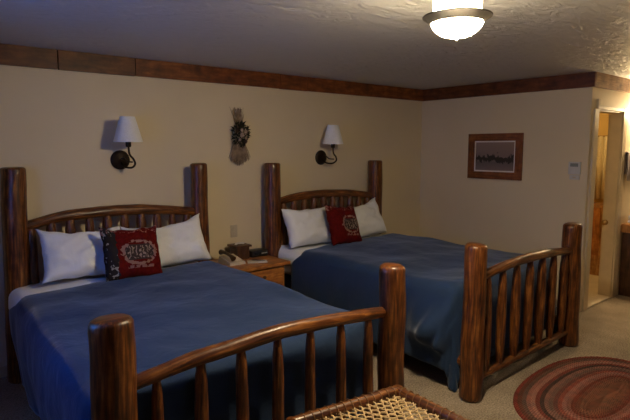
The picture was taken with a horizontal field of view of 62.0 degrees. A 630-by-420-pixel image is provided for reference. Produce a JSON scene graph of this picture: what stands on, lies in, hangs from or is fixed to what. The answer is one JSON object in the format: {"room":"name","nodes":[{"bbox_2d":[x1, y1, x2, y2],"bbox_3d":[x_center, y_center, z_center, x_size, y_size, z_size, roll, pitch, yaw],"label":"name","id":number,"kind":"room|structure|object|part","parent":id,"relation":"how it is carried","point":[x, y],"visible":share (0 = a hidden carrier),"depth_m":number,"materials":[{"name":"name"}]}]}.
{"room":"hotel room","nodes":[
{"label":"hotel room","id":0,"kind":"room"},
{"bbox_2d":[0,64,421,365],"bbox_3d":[0.282,-0.238,6.090,8.880,2.440,0.150,-6,9,-40],"label":"wall","id":1,"kind":"structure","parent":0,"point":[60,126],"depth_m":4.75,"materials":[{"name":"beige paint"}]},
{"bbox_2d":[0,365,6,377],"bbox_3d":[-0.776,1.051,5.235,5.668,0.085,0.012,-6,9,-40],"label":"baseboard","id":2,"kind":"structure","parent":1,"relation":"attached to","point":[3,369],"depth_m":3.92,"materials":[{"name":"beige paint"}]},
{"bbox_2d":[0,43,57,69],"bbox_3d":[-2.444,-1.087,3.552,1.287,0.145,0.032,-6,9,-40],"label":"trim","id":3,"kind":"structure","parent":1,"relation":"attached to","point":[11,55],"depth_m":3.83,"materials":[{"name":"brown wood"}]},
{"bbox_2d":[57,50,134,75],"bbox_3d":[-1.722,-1.159,4.157,0.587,0.146,0.032,-6,9,-40],"label":"trim","id":4,"kind":"structure","parent":1,"relation":"attached to","point":[66,60],"depth_m":4.13,"materials":[{"name":"brown wood"}]},
{"bbox_2d":[110,116,142,169],"bbox_3d":[-1.517,-0.533,4.219,0.228,0.425,0.313,-6,9,-40],"label":"wall sconce","id":5,"kind":"object","parent":1,"relation":"attached to","point":[127,130],"visible":1,"depth_m":4.13,"materials":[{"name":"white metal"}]},
{"bbox_3d":[-1.608,-0.414,4.341,0.160,0.160,0.032,-6,9,-40],"label":"wall plate","id":6,"kind":"part","parent":5,"relation":"part of","materials":[{"name":"brown metal"}]},
{"bbox_3d":[-1.490,-0.641,4.174,0.228,0.200,0.228,-6,9,-40],"label":"lamp shade","id":7,"kind":"part","parent":5,"relation":"part of","materials":[{"name":"white fabric"}]},
{"bbox_3d":[-1.523,-0.434,4.276,0.065,0.196,0.208,-6,9,-40],"label":"arm","id":8,"kind":"part","parent":5,"relation":"part of","materials":[{"name":"brown metal"}]},
{"bbox_2d":[134,58,279,88],"bbox_3d":[-0.926,-1.242,4.825,1.482,0.143,0.032,-6,9,-40],"label":"trim","id":9,"kind":"structure","parent":1,"relation":"attached to","point":[143,67],"depth_m":4.74,"materials":[{"name":"brown wood"}]},
{"bbox_2d":[230,225,236,237],"bbox_3d":[-0.790,0.206,5.124,0.075,0.120,0.010,-6,9,-40],"label":"wall outlet","id":10,"kind":"object","parent":1,"relation":"attached to","point":[233,227],"visible":1,"depth_m":5.12,"materials":[{"name":"beige plastic"}]},
{"bbox_2d":[229,107,250,164],"bbox_3d":[-0.710,-0.701,5.018,0.246,0.562,0.096,-6,9,-40],"label":"swag","id":11,"kind":"object","parent":1,"relation":"attached to","point":[239,152],"visible":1,"depth_m":5.01,"materials":[{"name":"plant"}]},
{"bbox_2d":[280,74,306,90],"bbox_3d":[-0.223,-1.312,5.415,0.342,0.147,0.032,-6,9,-40],"label":"trim","id":12,"kind":"structure","parent":1,"relation":"attached to","point":[287,82],"depth_m":5.39,"materials":[{"name":"brown wood"}]},
{"bbox_2d":[315,125,342,164],"bbox_3d":[0.163,-0.694,5.630,0.228,0.425,0.313,-6,9,-40],"label":"wall sconce","id":13,"kind":"object","parent":1,"relation":"attached to","point":[332,136],"visible":1,"depth_m":5.54,"materials":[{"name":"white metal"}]},
{"bbox_3d":[0.073,-0.575,5.752,0.160,0.160,0.032,-6,9,-40],"label":"wall plate","id":14,"kind":"part","parent":13,"relation":"part of","materials":[{"name":"brown metal"}]},
{"bbox_3d":[0.157,-0.595,5.687,0.065,0.196,0.208,-6,9,-40],"label":"arm","id":15,"kind":"part","parent":13,"relation":"part of","materials":[{"name":"brown metal"}]},
{"bbox_3d":[0.191,-0.802,5.584,0.228,0.200,0.228,-6,9,-40],"label":"lamp shade","id":16,"kind":"part","parent":13,"relation":"part of","materials":[{"name":"white fabric"}]},
{"bbox_2d":[307,77,422,100],"bbox_3d":[0.655,-1.402,6.152,1.942,0.144,0.032,-6,9,-40],"label":"trim","id":17,"kind":"structure","parent":1,"relation":"attached to","point":[313,84],"depth_m":6.04,"materials":[{"name":"brown wood"}]},
{"bbox_2d":[0,0,629,89],"bbox_3d":[2.393,-1.207,3.456,8.880,0.100,6.700,-6,9,-40],"label":"ceiling","id":18,"kind":"structure","parent":0,"point":[378,42],"depth_m":3.50,"materials":[{"name":"grey paint"}]},
{"bbox_2d":[422,0,492,41],"bbox_3d":[0.648,-0.898,2.390,0.312,0.254,0.312,-6,9,-40],"label":"ceiling light","id":19,"kind":"object","parent":18,"relation":"attached to","point":[451,19],"visible":1,"depth_m":2.31,"materials":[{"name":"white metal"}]},
{"bbox_3d":[0.648,-0.824,2.398,0.234,0.074,0.234,-6,9,-40],"label":"lamp shade","id":20,"kind":"part","parent":19,"relation":"part of","materials":[{"name":"white glass"}]},
{"bbox_2d":[0,274,629,419],"bbox_3d":[2.397,1.309,3.755,8.880,0.112,6.700,-6,9,-40],"label":"floor","id":21,"kind":"structure","parent":0,"point":[604,327],"depth_m":4.01,"materials":[{"name":"beige carpet"}]},
{"bbox_2d":[0,163,405,419],"bbox_3d":[-0.884,0.532,3.341,1.745,1.576,2.528,-6,9,-40],"label":"bed","id":22,"kind":"object","parent":21,"relation":"on","point":[115,381],"visible":0.6,"depth_m":2.70,"materials":[{"name":"brown wood"}]},
{"bbox_3d":[-2.161,0.479,3.800,0.211,1.575,0.176,-6,9,-40],"label":"head post","id":23,"kind":"part","parent":22,"relation":"part of","materials":[{"name":"brown wood"}]},
{"bbox_3d":[-1.604,0.037,4.209,1.382,0.154,0.096,-6,9,-40],"label":"head rail","id":24,"kind":"part","parent":22,"relation":"part of","materials":[{"name":"brown wood"}]},
{"bbox_3d":[-0.771,0.936,2.031,0.178,1.077,0.176,-6,9,-40],"label":"foot post","id":25,"kind":"part","parent":22,"relation":"part of","materials":[{"name":"brown wood"}]},
{"bbox_3d":[-1.026,0.365,4.732,0.160,1.573,0.158,-6,9,-40],"label":"head post","id":26,"kind":"part","parent":22,"relation":"part of","materials":[{"name":"brown wood"}]},
{"bbox_3d":[-0.176,0.596,2.444,1.388,0.125,0.073,-5,9,-37],"label":"foot rail","id":27,"kind":"part","parent":22,"relation":"part of","materials":[{"name":"brown wood"}]},
{"bbox_3d":[0.422,0.829,2.923,0.156,1.076,0.156,-6,9,-40],"label":"foot post","id":28,"kind":"part","parent":22,"relation":"part of","materials":[{"name":"brown wood"}]},
{"bbox_3d":[-0.982,0.949,3.455,1.478,0.190,2.110,-6,9,-40],"label":"box spring","id":29,"kind":"object","parent":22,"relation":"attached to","visible":0},
{"bbox_3d":[-0.982,0.730,3.429,1.537,0.248,2.170,-6,9,-40],"label":"mattress","id":30,"kind":"object","parent":29,"relation":"on","visible":0},
{"bbox_2d":[8,261,197,309],"bbox_3d":[-1.393,0.607,3.939,1.541,0.185,0.884,-6,9,-40],"label":"sheet","id":31,"kind":"object","parent":30,"relation":"on","point":[16,295],"visible":0.16,"depth_m":3.78,"materials":[{"name":"white fabric"}]},
{"bbox_2d":[35,226,119,283],"bbox_3d":[-1.717,0.315,3.906,0.268,0.396,0.646,6,9,43],"label":"pillow","id":32,"kind":"object","parent":31,"relation":"on","point":[80,254],"visible":0.67,"depth_m":3.77,"materials":[{"name":"white fabric"}]},
{"bbox_2d":[120,213,211,267],"bbox_3d":[-1.211,0.273,4.310,0.723,0.432,0.271,-5,9,-38],"label":"pillow","id":33,"kind":"object","parent":31,"relation":"on","point":[183,242],"visible":0.66,"depth_m":4.29,"materials":[{"name":"white fabric"}]},
{"bbox_2d":[9,260,373,419],"bbox_3d":[-0.849,0.939,3.297,1.720,0.767,2.092,-6,9,-40],"label":"bedspread","id":34,"kind":"object","parent":30,"relation":"on","point":[177,311],"visible":0.81,"depth_m":2.80,"materials":[{"name":"blue fabric"}]},
{"bbox_2d":[98,224,162,281],"bbox_3d":[-1.359,0.317,3.906,0.443,0.398,0.233,-5,9,-38],"label":"throw cushion","id":35,"kind":"object","parent":34,"relation":"on","point":[127,253],"visible":0.99,"depth_m":3.84,"materials":[{"name":"red fabric"}]},
{"bbox_2d":[210,255,290,285],"bbox_3d":[-0.617,0.798,4.954,0.570,0.655,0.540,-6,9,-40],"label":"nightstand","id":36,"kind":"object","parent":21,"relation":"on","point":[273,271],"visible":0.27,"depth_m":4.81,"materials":[{"name":"brown wood"}]},
{"bbox_2d":[218,249,245,265],"bbox_3d":[-0.758,0.428,4.792,0.165,0.118,0.234,-6,9,-40],"label":"telephone","id":37,"kind":"object","parent":36,"relation":"on","point":[228,259],"visible":1,"depth_m":4.75,"materials":[{"name":"beige plastic"}]},
{"bbox_2d":[227,242,251,258],"bbox_3d":[-0.719,0.383,5.002,0.170,0.158,0.170,-6,9,-40],"label":"tissue box","id":38,"kind":"object","parent":36,"relation":"on","point":[240,249],"visible":0.89,"depth_m":4.96,"materials":[{"name":"brown wood"}]},
{"bbox_3d":[-0.720,0.337,4.997,0.170,0.020,0.170,-6,9,-40],"label":"lid","id":39,"kind":"part","parent":38,"relation":"part of","materials":[{"name":"brown wood"}]},
{"bbox_2d":[247,260,267,262],"bbox_3d":[-0.534,0.476,4.855,0.180,0.004,0.110,-2,7,-12],"label":"notepad","id":40,"kind":"object","parent":36,"relation":"on","point":[248,261],"visible":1,"depth_m":4.84,"materials":[{"name":"paper"}]},
{"bbox_2d":[249,248,267,257],"bbox_3d":[-0.570,0.416,5.128,0.185,0.062,0.128,-6,9,-40],"label":"clock radio","id":41,"kind":"object","parent":36,"relation":"on","point":[256,252],"visible":0.84,"depth_m":5.08,"materials":[{"name":"black plastic"}]},
{"bbox_3d":[-0.472,0.608,4.758,0.440,0.128,0.020,-6,9,-40],"label":"drawer","id":42,"kind":"part","parent":36,"relation":"part of","materials":[{"name":"brown wood"}]},
{"bbox_2d":[286,384,469,419],"bbox_3d":[0.338,1.180,2.229,0.661,0.537,0.734,-5,8,-36],"label":"bench","id":43,"kind":"object","parent":21,"relation":"on","point":[398,394],"visible":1,"depth_m":2.42,"materials":[{"name":"beige wicker"}]},
{"bbox_3d":[0.153,0.916,2.448,0.601,0.056,0.147,-6,9,-40],"label":"seat rail","id":44,"kind":"part","parent":43,"relation":"part of","materials":[{"name":"brown wood"}]},
{"bbox_3d":[0.410,1.135,2.631,0.057,0.530,0.058,-6,9,-40],"label":"leg","id":45,"kind":"part","parent":43,"relation":"part of","materials":[{"name":"brown wood"}]},
{"bbox_3d":[0.594,0.926,2.355,0.056,0.058,0.620,-5,8,-36],"label":"seat rail","id":46,"kind":"part","parent":43,"relation":"part of","materials":[{"name":"brown wood"}]},
{"bbox_2d":[264,160,582,402],"bbox_3d":[0.881,0.354,4.856,1.679,1.562,2.485,-6,9,-40],"label":"bed","id":47,"kind":"object","parent":21,"relation":"on","point":[473,360],"visible":0.68,"depth_m":4.09,"materials":[{"name":"brown wood"}]},
{"bbox_3d":[-0.421,0.308,5.259,0.172,1.560,0.169,-6,9,-40],"label":"head post","id":48,"kind":"part","parent":47,"relation":"part of","materials":[{"name":"brown wood"}]},
{"bbox_2d":[284,273,290,288],"bbox_3d":[0.832,0.763,4.989,1.385,0.190,2.090,-6,9,-40],"label":"box spring","id":49,"kind":"object","parent":47,"relation":"on","point":[287,278],"visible":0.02,"depth_m":5.22,"materials":[{"name":"black fabric"}]},
{"bbox_2d":[284,265,290,274],"bbox_3d":[0.832,0.544,4.963,1.445,0.248,2.150,-6,9,-40],"label":"mattress","id":50,"kind":"object","parent":49,"relation":"on","point":[287,269],"visible":0.02,"depth_m":5.16,"materials":[{"name":"fabric"}]},
{"bbox_2d":[278,234,384,265],"bbox_3d":[0.395,0.422,5.470,1.503,0.185,0.836,-6,9,-40],"label":"sheet","id":51,"kind":"object","parent":50,"relation":"on","point":[286,252],"visible":0.14,"depth_m":5.17,"materials":[{"name":"white fabric"}]},
{"bbox_2d":[281,207,330,247],"bbox_3d":[-0.033,0.162,5.300,0.674,0.380,0.270,-6,9,-43],"label":"pillow","id":52,"kind":"object","parent":51,"relation":"on","point":[306,226],"visible":0.79,"depth_m":5.15,"materials":[{"name":"white fabric"}]},
{"bbox_2d":[354,198,387,236],"bbox_3d":[0.478,0.110,5.708,0.731,0.450,0.262,-5,9,-38],"label":"pillow","id":53,"kind":"object","parent":51,"relation":"on","point":[370,221],"visible":0.59,"depth_m":5.69,"materials":[{"name":"white fabric"}]},
{"bbox_2d":[291,233,556,391],"bbox_3d":[0.923,0.763,4.787,1.744,0.761,1.896,-6,9,-40],"label":"bedspread","id":54,"kind":"object","parent":50,"relation":"on","point":[345,276],"visible":0.61,"depth_m":4.30,"materials":[{"name":"blue fabric"}]},
{"bbox_2d":[325,205,361,245],"bbox_3d":[0.293,0.150,5.312,0.232,0.435,0.481,7,10,44],"label":"throw cushion","id":55,"kind":"object","parent":54,"relation":"on","point":[343,223],"visible":0.97,"depth_m":5.21,"materials":[{"name":"red fabric"}]},
{"bbox_3d":[0.132,-0.154,5.677,1.380,0.140,0.089,-6,9,-40],"label":"head rail","id":56,"kind":"part","parent":47,"relation":"part of","materials":[{"name":"brown wood"}]},
{"bbox_3d":[0.702,0.194,6.204,0.178,1.562,0.179,-6,9,-40],"label":"head post","id":57,"kind":"part","parent":47,"relation":"part of","materials":[{"name":"brown wood"}]},
{"bbox_3d":[1.062,0.755,3.523,0.161,1.076,0.157,-6,9,-40],"label":"foot post","id":58,"kind":"part","parent":47,"relation":"part of","materials":[{"name":"brown wood"}]},
{"bbox_3d":[1.629,1.099,4.061,1.410,0.065,0.066,-6,9,-40],"label":"foot rail","id":59,"kind":"part","parent":47,"relation":"part of","materials":[{"name":"brown wood"}]},
{"bbox_3d":[1.623,0.379,3.964,1.397,0.118,0.077,-6,9,-40],"label":"foot rail","id":60,"kind":"part","parent":47,"relation":"part of","materials":[{"name":"brown wood"}]},
{"bbox_3d":[2.182,0.639,4.483,0.213,1.078,0.168,-6,9,-40],"label":"foot post","id":61,"kind":"part","parent":47,"relation":"part of","materials":[{"name":"brown wood"}]},
{"bbox_2d":[513,356,629,419],"bbox_3d":[1.995,1.275,3.607,1.550,0.016,1.006,-6,9,-40],"label":"braided rug","id":62,"kind":"object","parent":21,"relation":"on","point":[587,387],"visible":1,"depth_m":3.67,"materials":[{"name":"red fabric"}]},
{"bbox_2d":[590,202,602,275],"bbox_3d":[3.582,0.352,7.339,0.426,0.938,0.920,-6,9,-40],"label":"base cabinet","id":63,"kind":"object","parent":21,"relation":"on","point":[598,206],"visible":0.12,"depth_m":6.92,"materials":[{"name":"brown wood"}]},
{"bbox_3d":[3.589,0.267,7.046,0.019,0.640,0.440,-6,9,-40],"label":"door","id":64,"kind":"part","parent":63,"relation":"part of","materials":[{"name":"brown wood"}]},
{"bbox_2d":[618,223,629,296],"bbox_3d":[4.121,0.525,6.400,1.435,0.838,0.252,-6,9,-40],"label":"cabinet","id":65,"kind":"object","parent":21,"relation":"on","point":[624,277],"depth_m":6.00,"materials":[{"name":"brown wood"}]},
{"bbox_2d":[621,223,629,232],"bbox_3d":[4.120,0.160,6.358,1.435,0.103,0.250,-6,9,-40],"label":"countertop","id":66,"kind":"structure","parent":65,"relation":"on","point":[625,227],"depth_m":5.96,"materials":[{"name":"brown wood"}]},
{"bbox_2d":[419,87,596,311],"bbox_3d":[2.111,-0.249,6.156,0.100,2.440,2.109,-6,9,-40],"label":"wall","id":67,"kind":"structure","parent":0,"point":[529,214],"depth_m":5.92,"materials":[{"name":"beige paint"}]},
{"bbox_2d":[467,133,523,180],"bbox_3d":[2.070,-0.619,6.060,0.023,0.526,0.689,-6,9,-40],"label":"framed picture","id":68,"kind":"object","parent":67,"relation":"attached to","point":[499,156],"visible":1,"depth_m":6.04,"materials":[{"name":"brown wood"}]},
{"bbox_2d":[475,142,514,170],"bbox_3d":[2.071,-0.619,6.061,0.001,0.324,0.487,-6,9,-40],"label":"print","id":69,"kind":"object","parent":68,"relation":"attached to","point":[489,156],"depth_m":6.05},
{"bbox_2d":[423,71,596,100],"bbox_3d":[2.079,-1.381,5.954,0.032,0.144,2.109,-6,9,-40],"label":"trim","id":70,"kind":"structure","parent":67,"relation":"attached to","point":[587,79],"depth_m":5.78,"materials":[{"name":"brown wood"}]},
{"bbox_2d":[568,162,580,179],"bbox_3d":[2.661,-0.403,5.379,0.029,0.183,0.120,-6,9,-40],"label":"thermostat","id":71,"kind":"object","parent":67,"relation":"attached to","point":[574,168],"visible":1,"depth_m":5.37,"materials":[{"name":"white plastic"}]},
{"bbox_2d":[569,175,579,179],"bbox_3d":[2.668,-0.335,5.393,0.011,0.046,0.100,-6,9,-40],"label":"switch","id":72,"kind":"object","parent":71,"relation":"attached to","point":[573,177],"depth_m":5.39,"materials":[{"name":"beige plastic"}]},
{"bbox_2d":[581,99,627,310],"bbox_3d":[3.122,-0.060,5.632,0.855,2.185,0.026,-6,9,-40],"label":"door frame","id":73,"kind":"structure","parent":67,"relation":"attached to","point":[595,126],"depth_m":5.47,"materials":[{"name":"beige paint"}]},
{"bbox_2d":[587,294,610,308],"bbox_3d":[3.077,1.011,5.816,0.625,0.016,0.140,-6,9,-40],"label":"floor","id":74,"kind":"structure","parent":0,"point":[598,298],"depth_m":5.85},
{"bbox_2d":[594,113,608,202],"bbox_3d":[2.957,-0.333,6.853,2.100,2.440,1.829,-6,9,-40],"label":"wall","id":75,"kind":"structure","parent":0,"point":[603,118],"depth_m":7.11,"materials":[{"name":"paint"}]},
{"bbox_2d":[594,135,607,198],"bbox_3d":[3.901,-0.577,7.119,0.079,0.859,0.666,-6,9,-40],"label":"bath towel","id":76,"kind":"object","parent":75,"relation":"hanging from","point":[602,140],"visible":0.23,"depth_m":7.11,"materials":[{"name":"fabric"}]},
{"bbox_2d":[596,88,629,287],"bbox_3d":[3.857,-0.273,6.334,2.800,2.440,0.130,-6,9,-40],"label":"wall","id":77,"kind":"structure","parent":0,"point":[612,98],"depth_m":5.88,"materials":[{"name":"beige paint"}]},
{"bbox_2d":[598,110,622,296],"bbox_3d":[3.072,-0.017,5.697,0.655,2.085,0.134,-6,9,-40],"label":"door frame","id":78,"kind":"structure","parent":77,"relation":"attached to","point":[608,221],"depth_m":5.89,"materials":[{"name":"beige paint"}]},
{"bbox_3d":[3.266,0.140,5.920,0.065,0.060,0.060,-6,9,-40],"label":"latch knob","id":79,"kind":"part","parent":78,"relation":"part of","materials":[{"name":"gold metal"}]},
{"bbox_2d":[596,72,629,92],"bbox_3d":[3.869,-1.402,6.105,2.900,0.144,0.032,-6,9,-40],"label":"trim","id":80,"kind":"structure","parent":77,"relation":"attached to","point":[604,81],"depth_m":5.42,"materials":[{"name":"brown wood"}]},
{"bbox_2d":[624,151,629,180],"bbox_3d":[3.634,-0.506,5.992,0.462,0.325,0.058,-6,9,-40],"label":"mirror","id":81,"kind":"object","parent":77,"relation":"attached to","point":[627,154],"visible":1,"depth_m":5.86,"materials":[{"name":"brown metal"}]}
]}

